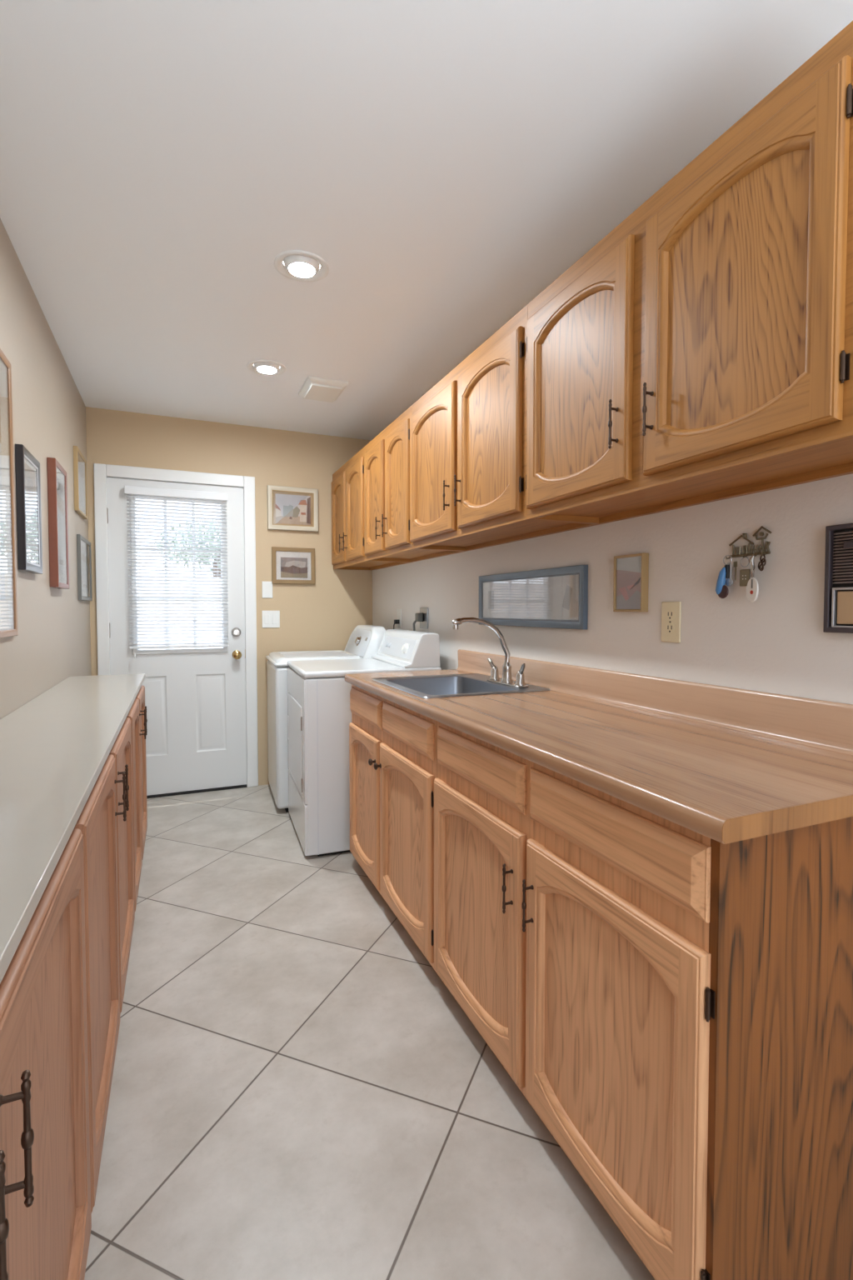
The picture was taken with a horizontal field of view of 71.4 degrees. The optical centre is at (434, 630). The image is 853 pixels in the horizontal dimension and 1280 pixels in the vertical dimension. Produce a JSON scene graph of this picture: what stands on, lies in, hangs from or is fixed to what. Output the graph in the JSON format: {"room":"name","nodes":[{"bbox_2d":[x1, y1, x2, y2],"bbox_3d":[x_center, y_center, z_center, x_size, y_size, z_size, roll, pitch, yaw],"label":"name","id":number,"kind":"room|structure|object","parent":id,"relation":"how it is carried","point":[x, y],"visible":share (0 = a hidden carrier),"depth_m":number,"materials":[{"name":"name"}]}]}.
{"room":"laundry room","nodes":[
{"label":"laundry room","id":0,"kind":"room"},
{"bbox_2d":[0,218,91,719],"bbox_3d":[-1.014,-0.045,0.971,0.100,2.440,5.790,-1,2,-23],"label":"wall","id":1,"kind":"structure","parent":0,"point":[52,645],"depth_m":2.36,"materials":[{"name":"beige paint"}]},
{"bbox_2d":[0,348,18,638],"bbox_3d":[-1.230,-0.410,1.602,0.013,0.875,0.702,-1,2,-23],"label":"framed picture","id":2,"kind":"object","parent":1,"relation":"attached to","point":[8,598],"visible":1,"depth_m":1.87,"materials":[{"name":"brown"}]},
{"bbox_2d":[0,410,4,600],"bbox_3d":[-1.231,-0.410,1.601,0.001,0.651,0.478,-1,2,-23],"label":"artwork","id":3,"kind":"object","parent":2,"relation":"attached to","point":[2,498],"depth_m":1.81,"materials":[{"name":"paint"}]},
{"bbox_2d":[15,444,42,574],"bbox_3d":[-1.452,-0.422,2.127,0.023,0.421,0.271,-1,2,-23],"label":"framed picture","id":4,"kind":"object","parent":1,"relation":"attached to","point":[27,467],"visible":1,"depth_m":2.09,"materials":[{"name":"black"}]},
{"bbox_2d":[24,461,37,560],"bbox_3d":[-1.448,-0.422,2.128,0.001,0.329,0.179,-1,2,-23],"label":"artwork","id":5,"kind":"object","parent":4,"relation":"attached to","point":[30,469],"depth_m":2.13,"materials":[{"name":"paint"}]},
{"bbox_2d":[46,457,69,589],"bbox_3d":[-1.665,-0.461,2.628,0.031,0.542,0.280,-1,2,-23],"label":"framed picture","id":6,"kind":"object","parent":1,"relation":"attached to","point":[57,475],"visible":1,"depth_m":2.55,"materials":[{"name":"brown wood"}]},
{"bbox_2d":[73,445,87,519],"bbox_3d":[-1.964,-0.813,3.293,0.020,0.338,0.345,-1,2,-23],"label":"framed picture","id":7,"kind":"object","parent":1,"relation":"attached to","point":[79,462],"visible":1,"depth_m":3.23,"materials":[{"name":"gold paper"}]},
{"bbox_2d":[76,534,92,600],"bbox_3d":[-2.007,-0.352,3.405,0.017,0.354,0.437,-1,2,-23],"label":"framed picture","id":8,"kind":"object","parent":1,"relation":"attached to","point":[83,546],"visible":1,"depth_m":3.35,"materials":[{"name":"grey metal"}]},
{"bbox_2d":[85,406,372,785],"bbox_3d":[-1.310,-0.156,4.056,2.010,2.440,0.110,-1,2,-23],"label":"wall","id":9,"kind":"structure","parent":0,"point":[323,615],"depth_m":4.07,"materials":[{"name":"beige paint"}]},
{"bbox_2d":[93,463,258,787],"bbox_3d":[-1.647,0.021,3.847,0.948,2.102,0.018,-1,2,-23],"label":"trim","id":10,"kind":"structure","parent":9,"relation":"attached to","point":[101,472],"depth_m":3.89,"materials":[{"name":"white paint"}]},
{"bbox_2d":[106,477,246,795],"bbox_3d":[-1.652,0.050,3.845,0.820,2.011,0.111,-1,2,-23],"label":"door","id":11,"kind":"structure","parent":9,"relation":"in","point":[195,697],"depth_m":3.89,"materials":[{"name":"white paint"}]},
{"bbox_2d":[124,485,228,658],"bbox_3d":[-1.645,-0.367,3.813,0.604,1.070,0.050,-1,2,-23],"label":"window blind","id":12,"kind":"object","parent":11,"relation":"attached to","point":[128,490],"visible":1,"depth_m":3.81,"materials":[{"name":"white plastic"}]},
{"bbox_2d":[146,784,247,798],"bbox_3d":[-1.671,1.063,3.932,0.812,0.012,0.110,-1,2,-23],"label":"trim","id":13,"kind":"structure","parent":9,"relation":"attached to","point":[245,785],"depth_m":3.92,"materials":[{"name":"black"}]},
{"bbox_2d":[262,581,272,598],"bbox_3d":[-1.144,-0.282,4.059,0.070,0.113,0.006,-1,2,-23],"label":"light switch","id":14,"kind":"object","parent":9,"relation":"attached to","point":[267,586],"visible":1,"depth_m":4.06,"materials":[{"name":"white plastic"}]},
{"bbox_2d":[262,610,279,627],"bbox_3d":[-1.123,-0.081,4.073,0.118,0.118,0.010,-1,2,-23],"label":"light switch","id":15,"kind":"object","parent":9,"relation":"attached to","point":[270,618],"visible":1,"depth_m":4.07,"materials":[{"name":"white plastic"}]},
{"bbox_2d":[267,485,318,531],"bbox_3d":[-0.978,-0.842,4.098,0.343,0.295,0.029,-1,2,-23],"label":"framed picture","id":16,"kind":"object","parent":9,"relation":"attached to","point":[289,508],"visible":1,"depth_m":4.09,"materials":[{"name":"beige"}]},
{"bbox_2d":[275,493,310,524],"bbox_3d":[-0.975,-0.837,4.092,0.239,0.201,0.002,-1,2,-23],"label":"artwork","id":17,"kind":"object","parent":16,"relation":"attached to","point":[291,508],"depth_m":4.09,"materials":[{"name":"paper"}]},
{"bbox_2d":[271,546,314,584],"bbox_3d":[-0.978,-0.451,4.117,0.294,0.250,0.021,-1,2,-23],"label":"framed picture","id":18,"kind":"object","parent":9,"relation":"attached to","point":[289,565],"visible":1,"depth_m":4.11,"materials":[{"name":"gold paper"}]},
{"bbox_2d":[280,557,307,578],"bbox_3d":[-0.974,-0.438,4.116,0.184,0.140,0.001,-1,2,-23],"label":"artwork","id":19,"kind":"object","parent":18,"relation":"attached to","point":[291,567],"depth_m":4.12,"materials":[{"name":"paper"}]},
{"bbox_2d":[84,784,654,1279],"bbox_3d":[-0.138,1.210,1.396,2.010,0.100,5.990,-1,2,-23],"label":"floor","id":20,"kind":"structure","parent":0,"point":[297,1092],"depth_m":1.45,"materials":[{"name":"tile"}]},
{"bbox_2d":[0,828,91,1279],"bbox_3d":[-0.523,0.765,0.449,0.362,0.858,1.228,-1,2,-23],"label":"base cabinet","id":21,"kind":"object","parent":20,"relation":"on","point":[46,1214],"visible":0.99,"depth_m":0.81,"materials":[{"name":"brown wood"}]},
{"bbox_2d":[0,673,145,983],"bbox_3d":[-0.964,0.289,1.420,0.336,0.022,3.412,-1,2,-23],"label":"countertop","id":22,"kind":"structure","parent":21,"relation":"on","point":[55,747],"depth_m":1.19,"materials":[{"name":"beige laminate"}]},
{"bbox_2d":[74,717,134,1212],"bbox_3d":[-1.000,0.726,1.552,0.362,0.858,1.175,-1,2,-23],"label":"base cabinet","id":23,"kind":"object","parent":20,"relation":"on","point":[105,822],"visible":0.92,"depth_m":1.43,"materials":[{"name":"brown wood"}]},
{"bbox_2d":[126,685,147,910],"bbox_3d":[-1.430,0.690,2.543,0.362,0.858,0.984,-1,2,-23],"label":"base cabinet","id":24,"kind":"object","parent":20,"relation":"on","point":[137,714],"visible":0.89,"depth_m":2.54,"materials":[{"name":"brown wood"}]},
{"bbox_2d":[265,625,385,812],"bbox_3d":[-0.714,0.520,3.885,0.702,1.102,0.629,-1,2,-21],"label":"washer","id":25,"kind":"object","parent":20,"relation":"on","point":[364,642],"visible":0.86,"depth_m":3.62,"materials":[{"name":"white metal"}]},
{"bbox_2d":[286,629,441,856],"bbox_3d":[-0.416,0.548,3.284,0.710,1.089,0.696,-1,2,-21],"label":"dryer","id":26,"kind":"object","parent":20,"relation":"on","point":[319,713],"visible":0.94,"depth_m":2.91,"materials":[{"name":"white metal"}]},
{"bbox_2d":[349,684,436,972],"bbox_3d":[0.047,0.687,2.451,0.616,0.871,0.996,-1,2,-23],"label":"base cabinet","id":27,"kind":"object","parent":20,"relation":"on","point":[392,746],"visible":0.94,"depth_m":2.22,"materials":[{"name":"brown wood"}]},
{"bbox_2d":[434,720,852,1279],"bbox_3d":[0.458,0.721,1.504,0.615,0.871,1.069,-1,2,-23],"label":"base cabinet","id":28,"kind":"object","parent":20,"relation":"on","point":[672,1002],"visible":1,"depth_m":1.02,"materials":[{"name":"brown wood"}]},
{"bbox_2d":[345,649,852,844],"bbox_3d":[0.272,0.200,1.932,0.602,0.138,2.100,-1,2,-23],"label":"countertop","id":29,"kind":"structure","parent":28,"relation":"on","point":[725,765],"depth_m":1.35,"materials":[{"name":"brown wood"}]},
{"bbox_2d":[372,673,550,698],"bbox_3d":[0.083,0.299,2.392,0.520,0.179,0.605,-1,2,-23],"label":"sink","id":30,"kind":"object","parent":29,"relation":"in","point":[467,684],"visible":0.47,"depth_m":2.59,"materials":[{"name":"silver metal"}]},
{"bbox_2d":[385,675,519,694],"bbox_3d":[0.054,0.301,2.379,0.376,0.176,0.527,-1,2,-23],"label":"basin","id":31,"kind":"object","parent":30,"relation":"in","point":[434,685],"depth_m":2.61,"materials":[{"name":"silver metal"}]},
{"bbox_2d":[451,617,529,688],"bbox_3d":[0.192,0.081,2.320,0.267,0.268,0.288,-1,2,-23],"label":"faucet","id":32,"kind":"object","parent":29,"relation":"on","point":[507,679],"visible":1,"depth_m":2.35,"materials":[{"name":"grey metal"}]},
{"bbox_2d":[0,0,852,440],"bbox_3d":[-0.138,-1.348,1.304,2.010,0.140,5.990,-1,2,-23],"label":"ceiling","id":33,"kind":"structure","parent":0,"point":[447,162],"depth_m":1.62,"materials":[{"name":"white paint"}]},
{"bbox_2d":[246,359,286,375],"bbox_3d":[-0.854,-1.408,3.014,0.194,0.164,0.194,-1,2,-23],"label":"ceiling light","id":34,"kind":"object","parent":33,"relation":"attached to","point":[268,367],"visible":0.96,"depth_m":3.00,"materials":[{"name":"white paint"}]},
{"bbox_2d":[274,250,329,282],"bbox_3d":[-0.476,-1.376,2.127,0.194,0.164,0.194,-1,2,-23],"label":"ceiling light","id":35,"kind":"object","parent":33,"relation":"attached to","point":[302,268],"visible":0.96,"depth_m":2.11,"materials":[{"name":"white paint"}]},
{"bbox_2d":[298,375,348,402],"bbox_3d":[-0.621,-1.331,3.293,0.218,0.036,0.280,-1,2,-23],"label":"ceiling vent","id":36,"kind":"object","parent":33,"relation":"in","point":[317,388],"visible":1,"depth_m":3.22,"materials":[{"name":"white plastic"}]},
{"bbox_2d":[372,473,852,704],"bbox_3d":[0.739,-0.073,1.730,0.100,2.440,5.790,-1,2,-23],"label":"wall","id":37,"kind":"structure","parent":0,"point":[777,642],"depth_m":1.66,"materials":[{"name":"white paint"}]},
{"bbox_2d":[331,445,409,569],"bbox_3d":[-0.452,-0.763,3.901,0.339,0.672,0.810,-1,2,-23],"label":"upper cabinet","id":38,"kind":"object","parent":37,"relation":"attached to","point":[347,483],"visible":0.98,"depth_m":3.79,"materials":[{"name":"brown wood"}]},
{"bbox_2d":[393,609,401,629],"bbox_3d":[-0.215,-0.073,3.749,0.045,0.123,0.140,-1,2,-23],"label":"wall outlet","id":39,"kind":"object","parent":37,"relation":"attached to","point":[398,622],"visible":0.75,"depth_m":3.72,"materials":[{"name":"white plastic"}]},
{"bbox_2d":[364,405,467,562],"bbox_3d":[-0.142,-0.737,3.186,0.339,0.672,0.747,-1,2,-23],"label":"upper cabinet","id":40,"kind":"object","parent":37,"relation":"attached to","point":[387,457],"visible":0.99,"depth_m":3.08,"materials":[{"name":"brown wood"}]},
{"bbox_2d":[413,607,428,630],"bbox_3d":[-0.052,-0.065,3.353,0.061,0.130,0.212,-1,2,-23],"label":"wall outlet","id":41,"kind":"object","parent":37,"relation":"attached to","point":[422,617],"visible":0.9,"depth_m":3.31,"materials":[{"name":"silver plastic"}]},
{"bbox_2d":[410,304,599,550],"bbox_3d":[0.206,-0.709,2.383,0.339,0.672,1.002,-1,2,-23],"label":"upper cabinet","id":42,"kind":"object","parent":37,"relation":"attached to","point":[468,432],"visible":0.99,"depth_m":2.21,"materials":[{"name":"brown wood"}]},
{"bbox_2d":[478,564,588,629],"bbox_3d":[0.370,-0.131,2.427,0.019,0.226,0.785,-1,2,-23],"label":"framed picture","id":43,"kind":"object","parent":37,"relation":"attached to","point":[556,597],"visible":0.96,"depth_m":2.33,"materials":[{"name":"blue wood"}]},
{"bbox_2d":[483,574,579,619],"bbox_3d":[0.369,-0.131,2.426,0.001,0.162,0.713,-1,2,-23],"label":"artwork","id":44,"kind":"object","parent":43,"relation":"attached to","point":[526,597],"depth_m":2.37,"materials":[{"name":"paint"}]},
{"bbox_2d":[613,552,649,611],"bbox_3d":[0.613,-0.149,1.858,0.025,0.178,0.130,-1,2,-23],"label":"framed picture","id":45,"kind":"object","parent":37,"relation":"attached to","point":[631,571],"visible":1,"depth_m":1.85,"materials":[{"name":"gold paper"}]},
{"bbox_2d":[616,555,641,609],"bbox_3d":[0.609,-0.149,1.856,0.001,0.162,0.114,-1,2,-23],"label":"artwork","id":46,"kind":"object","parent":45,"relation":"attached to","point":[628,567],"depth_m":1.86,"materials":[{"name":"paper"}]},
{"bbox_2d":[455,649,852,754],"bbox_3d":[0.534,0.179,2.039,0.035,0.104,2.086,-1,2,-23],"label":"backsplash","id":47,"kind":"structure","parent":37,"relation":"attached to","point":[828,725],"depth_m":1.60,"materials":[{"name":"brown laminate"}]},
{"bbox_2d":[661,601,681,642],"bbox_3d":[0.685,-0.026,1.719,0.008,0.118,0.072,-1,2,-23],"label":"wall outlet","id":48,"kind":"object","parent":37,"relation":"attached to","point":[671,611],"visible":1,"depth_m":1.71,"materials":[{"name":"beige plastic"}]},
{"bbox_2d":[665,609,674,620],"bbox_3d":[0.682,-0.045,1.717,0.002,0.035,0.035,-1,2,-23],"label":"socket","id":49,"kind":"object","parent":48,"relation":"attached to","point":[670,613],"depth_m":1.72,"materials":[{"name":"beige plastic"}]},
{"bbox_2d":[665,622,674,634],"bbox_3d":[0.682,-0.006,1.719,0.002,0.035,0.035,-1,2,-23],"label":"socket","id":50,"kind":"object","parent":48,"relation":"attached to","point":[670,627],"depth_m":1.72,"materials":[{"name":"beige plastic"}]},
{"bbox_2d":[525,20,852,524],"bbox_3d":[0.609,-0.675,1.453,0.339,0.672,1.024,-1,2,-23],"label":"upper cabinet","id":51,"kind":"object","parent":37,"relation":"attached to","point":[701,351],"visible":1,"depth_m":1.22,"materials":[{"name":"brown wood"}]},
{"bbox_2d":[725,525,771,559],"bbox_3d":[0.777,-0.219,1.474,0.023,0.075,0.118,-1,2,-23],"label":"key rack","id":52,"kind":"object","parent":37,"relation":"attached to","point":[748,551],"visible":1,"depth_m":1.47,"materials":[{"name":"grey metal"}]},
{"bbox_2d":[715,555,737,598],"bbox_3d":[0.747,-0.140,1.525,0.021,0.111,0.054,-1,2,-23],"label":"key fob","id":53,"kind":"object","parent":52,"relation":"hanging from","point":[722,589],"visible":1,"depth_m":1.52,"materials":[{"name":"blue plastic"}]},
{"bbox_2d":[740,556,750,586],"bbox_3d":[0.773,-0.148,1.476,0.006,0.073,0.029,-1,2,-23],"label":"key fob","id":54,"kind":"object","parent":52,"relation":"hanging from","point":[745,574],"visible":1,"depth_m":1.48,"materials":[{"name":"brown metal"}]},
{"bbox_2d":[746,555,759,602],"bbox_3d":[0.779,-0.128,1.452,0.012,0.116,0.032,-1,2,-23],"label":"key fob","id":55,"kind":"object","parent":52,"relation":"hanging from","point":[752,588],"visible":1,"depth_m":1.45,"materials":[{"name":"white plastic"}]},
{"bbox_2d":[758,554,766,570],"bbox_3d":[0.790,-0.165,1.431,0.008,0.042,0.027,0,2,3],"label":"chain","id":56,"kind":"object","parent":52,"relation":"hanging from","point":[762,561],"visible":1,"depth_m":1.43,"materials":[{"name":"brown metal"}]},
{"bbox_2d":[823,522,852,633],"bbox_3d":[0.906,-0.109,1.192,0.020,0.231,0.233,-1,2,-23],"label":"intercom panel","id":57,"kind":"object","parent":37,"relation":"attached to","point":[838,592],"visible":1,"depth_m":1.27,"materials":[{"name":"grey plastic"}]},
{"bbox_2d":[832,530,852,583],"bbox_3d":[0.906,-0.154,1.188,0.010,0.110,0.206,-1,2,-23],"label":"speaker grille","id":58,"kind":"object","parent":57,"relation":"attached to","point":[842,541],"depth_m":1.27,"materials":[{"name":"black plastic"}]},
{"label":"outside","id":59,"kind":"structure","parent":0,"visible":0},
{"bbox_3d":[-4.036,0.999,9.361,18.000,0.150,11.690,-1,2,-23],"label":"ground","id":60,"kind":"structure","parent":59,"visible":0},
{"bbox_2d":[137,575,221,646],"bbox_3d":[-3.754,0.003,9.932,13.000,1.800,0.200,-1,2,-23],"label":"wall","id":61,"kind":"structure","parent":60,"relation":"on","point":[161,578],"depth_m":9.64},
{"bbox_2d":[154,519,220,577],"bbox_3d":[-4.104,-0.668,11.508,2.395,3.032,1.994,-1,2,-23],"label":"tree","id":62,"kind":"object","parent":60,"relation":"on","point":[197,519],"visible":0.2,"depth_m":11.11,"materials":[{"name":"green plant"}]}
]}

